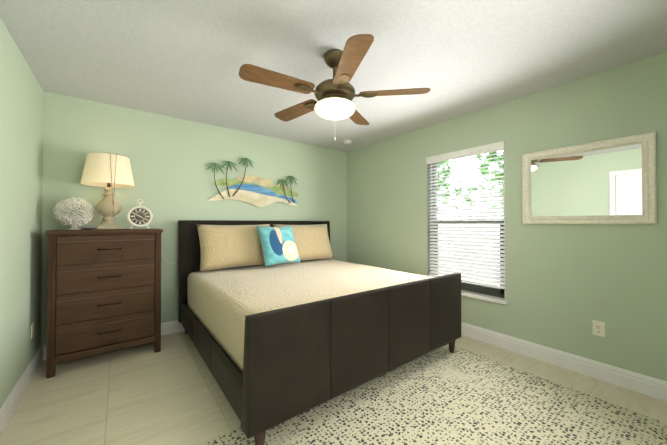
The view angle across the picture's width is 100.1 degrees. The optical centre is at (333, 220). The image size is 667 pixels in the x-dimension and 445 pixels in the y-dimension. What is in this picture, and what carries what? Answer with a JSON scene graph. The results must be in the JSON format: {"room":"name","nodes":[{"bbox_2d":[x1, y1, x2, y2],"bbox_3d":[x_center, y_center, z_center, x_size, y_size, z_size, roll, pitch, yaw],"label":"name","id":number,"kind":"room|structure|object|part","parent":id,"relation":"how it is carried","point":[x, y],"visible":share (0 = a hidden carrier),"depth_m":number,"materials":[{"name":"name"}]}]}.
{"room":"bedroom","nodes":[
{"label":"bedroom","id":0,"kind":"room"},
{"bbox_2d":[0,18,42,407],"bbox_3d":[-1.466,0.028,0.868,0.150,2.440,4.370,0,-1,-37],"label":"wall","id":1,"kind":"structure","parent":0,"point":[21,142],"depth_m":1.95,"materials":[{"name":"green paint"}]},
{"bbox_2d":[0,346,42,435],"bbox_3d":[-1.400,1.181,0.908,0.016,0.135,4.070,0,-1,-37],"label":"baseboard","id":2,"kind":"structure","parent":1,"relation":"attached to","point":[12,402],"depth_m":1.93,"materials":[{"name":"white wood"}]},
{"bbox_2d":[31,322,33,338],"bbox_3d":[-2.433,0.891,2.261,0.008,0.116,0.072,0,-1,-37],"label":"electrical outlet","id":3,"kind":"object","parent":1,"relation":"attached to","point":[32,330],"visible":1,"depth_m":2.24,"materials":[{"name":"beige plastic"}]},
{"bbox_2d":[41,91,346,344],"bbox_3d":[-1.254,0.053,3.683,3.600,2.440,0.150,0,-1,-37],"label":"wall","id":4,"kind":"structure","parent":0,"point":[171,158],"depth_m":3.16,"materials":[{"name":"green paint"}]},
{"bbox_2d":[41,320,184,360],"bbox_3d":[-1.204,1.205,3.607,3.600,0.135,0.016,0,-1,-37],"label":"baseboard","id":5,"kind":"structure","parent":4,"relation":"attached to","point":[171,327],"depth_m":3.12,"materials":[{"name":"white wood"}]},
{"bbox_2d":[206,158,298,206],"bbox_3d":[-1.014,-0.495,3.740,1.315,0.636,0.049,0,-1,-37],"label":"wall decoration","id":6,"kind":"object","parent":4,"relation":"attached to","point":[244,189],"visible":0.96,"depth_m":3.70,"materials":[{"name":"multicoloured metal"}]},
{"bbox_2d":[0,331,666,444],"bbox_3d":[0.025,1.308,1.994,3.900,0.100,4.370,0,-1,-37],"label":"floor","id":7,"kind":"structure","parent":0,"point":[170,393],"depth_m":1.99,"materials":[{"name":"tile"}]},
{"bbox_2d":[45,229,162,378],"bbox_3d":[-2.097,0.674,2.622,0.804,1.180,0.446,0,-1,-37],"label":"dresser","id":8,"kind":"object","parent":7,"relation":"on","point":[103,290],"visible":1,"depth_m":2.43,"materials":[{"name":"brown wood"}]},
{"bbox_2d":[53,197,93,229],"bbox_3d":[-2.326,-0.065,2.507,0.271,0.292,0.270,0,-1,-37],"label":"sculpture","id":9,"kind":"object","parent":8,"relation":"on","point":[74,213],"visible":1,"depth_m":2.45,"materials":[{"name":"white ceramic"}]},
{"bbox_2d":[80,153,134,229],"bbox_3d":[-2.117,-0.280,2.632,0.400,0.724,0.408,0,-1,-37],"label":"lamp","id":10,"kind":"object","parent":8,"relation":"on","point":[109,171],"visible":1,"depth_m":2.55,"materials":[{"name":"linen"},{"name":"ceramic"}]},
{"bbox_3d":[-2.120,-0.468,2.637,0.400,0.270,0.400,0,-1,-37],"label":"lamp shade","id":11,"kind":"part","parent":10,"relation":"part of","materials":[{"name":"fabric"}]},
{"bbox_2d":[126,199,152,228],"bbox_3d":[-1.888,-0.064,2.725,0.213,0.294,0.066,0,-1,-37],"label":"clock","id":12,"kind":"object","parent":8,"relation":"on","point":[139,216],"visible":1,"depth_m":2.71,"materials":[{"name":"white metal"}]},
{"bbox_2d":[178,220,460,444],"bbox_3d":[-0.262,0.631,2.904,2.079,1.271,2.182,0,-1,-37],"label":"bed","id":13,"kind":"object","parent":7,"relation":"on","point":[276,344],"visible":0.98,"depth_m":1.96,"materials":[{"name":"brown wood"}]},
{"bbox_2d":[196,224,269,271],"bbox_3d":[-1.113,0.292,3.273,0.870,0.498,0.272,0,-1,-37],"label":"pillow sham","id":14,"kind":"object","parent":13,"relation":"on","point":[225,246],"visible":0.81,"depth_m":3.13,"materials":[{"name":"beige fabric"}]},
{"bbox_2d":[256,226,300,266],"bbox_3d":[-0.649,0.291,3.349,0.500,0.457,0.247,0,-1,-43],"label":"cushion","id":15,"kind":"object","parent":13,"relation":"on","point":[278,245],"visible":1,"depth_m":3.26,"materials":[{"name":"teal fabric"}]},
{"bbox_2d":[273,224,333,260],"bbox_3d":[-0.389,0.296,3.824,0.870,0.498,0.272,0,-1,-37],"label":"pillow sham","id":16,"kind":"object","parent":13,"relation":"on","point":[312,242],"visible":0.73,"depth_m":3.79,"materials":[{"name":"beige fabric"}]},
{"bbox_2d":[207,343,666,444],"bbox_3d":[0.672,1.248,1.632,2.270,0.013,1.590,0,-1,-37],"label":"rug","id":17,"kind":"object","parent":7,"relation":"on","point":[442,395],"visible":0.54,"depth_m":1.79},
{"bbox_2d":[0,0,666,151],"bbox_3d":[0.025,-1.232,2.016,3.900,0.100,4.370,0,-1,-37],"label":"ceiling","id":18,"kind":"structure","parent":0,"point":[184,59],"depth_m":1.95,"materials":[{"name":"paint"}]},
{"bbox_2d":[239,34,430,139],"bbox_3d":[-0.028,-0.875,2.000,1.252,0.612,1.262,0,-1,-37],"label":"fan","id":19,"kind":"object","parent":18,"relation":"hanging from","point":[335,95],"visible":1,"depth_m":1.88,"materials":[{"name":"brown wood"}]},
{"bbox_3d":[0.009,-0.785,2.000,0.292,0.088,0.292,0,-1,-37],"label":"lamp shade","id":20,"kind":"part","parent":19,"relation":"part of","materials":[{"name":"white glass"}]},
{"bbox_2d":[343,140,351,143],"bbox_3d":[0.208,-1.144,4.085,0.124,0.038,0.124,0,-1,-37],"label":"smoke detector","id":21,"kind":"object","parent":18,"relation":"attached to","point":[347,141],"visible":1,"depth_m":4.05,"materials":[{"name":"white plastic"}]},
{"bbox_2d":[347,52,666,380],"bbox_3d":[1.516,0.048,3.142,0.150,2.440,4.370,0,-1,-37],"label":"wall","id":22,"kind":"structure","parent":0,"point":[566,285],"depth_m":2.45,"materials":[{"name":"green paint"}]},
{"bbox_2d":[427,150,508,304],"bbox_3d":[1.477,0.025,3.156,0.185,1.612,0.940,0,-1,-37],"label":"window","id":23,"kind":"structure","parent":22,"relation":"in","point":[487,293],"depth_m":3.11,"materials":[{"name":"plastic"}]},
{"bbox_2d":[426,141,504,288],"bbox_3d":[1.452,-0.048,3.137,0.096,1.472,0.888,0,-1,-37],"label":"window blinds","id":24,"kind":"object","parent":23,"relation":"attached to","point":[484,149],"visible":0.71,"depth_m":3.09,"materials":[{"name":"white plastic"}]},
{"bbox_2d":[461,322,666,401],"bbox_3d":[1.450,1.200,3.081,0.016,0.135,4.070,0,-1,-37],"label":"baseboard","id":25,"kind":"structure","parent":22,"relation":"attached to","point":[640,383],"depth_m":2.33,"materials":[{"name":"white wood"}]},
{"bbox_2d":[522,131,656,223],"bbox_3d":[2.037,-0.299,2.309,0.032,0.660,0.830,0,-1,-37],"label":"mirror","id":26,"kind":"object","parent":22,"relation":"attached to","point":[611,181],"visible":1,"depth_m":2.24,"materials":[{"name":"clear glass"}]},
{"bbox_2d":[593,320,604,336],"bbox_3d":[2.111,0.860,2.224,0.008,0.116,0.072,0,-1,-37],"label":"electrical outlet","id":27,"kind":"object","parent":22,"relation":"attached to","point":[598,328],"visible":1,"depth_m":2.22,"materials":[{"name":"beige plastic"}]},
{"label":"outside","id":28,"kind":"structure","parent":0,"visible":0},
{"bbox_2d":[437,150,503,284],"bbox_3d":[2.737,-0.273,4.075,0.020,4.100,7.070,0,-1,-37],"label":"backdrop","id":29,"kind":"structure","parent":28,"point":[486,161],"depth_m":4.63,"materials":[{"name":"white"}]}
]}

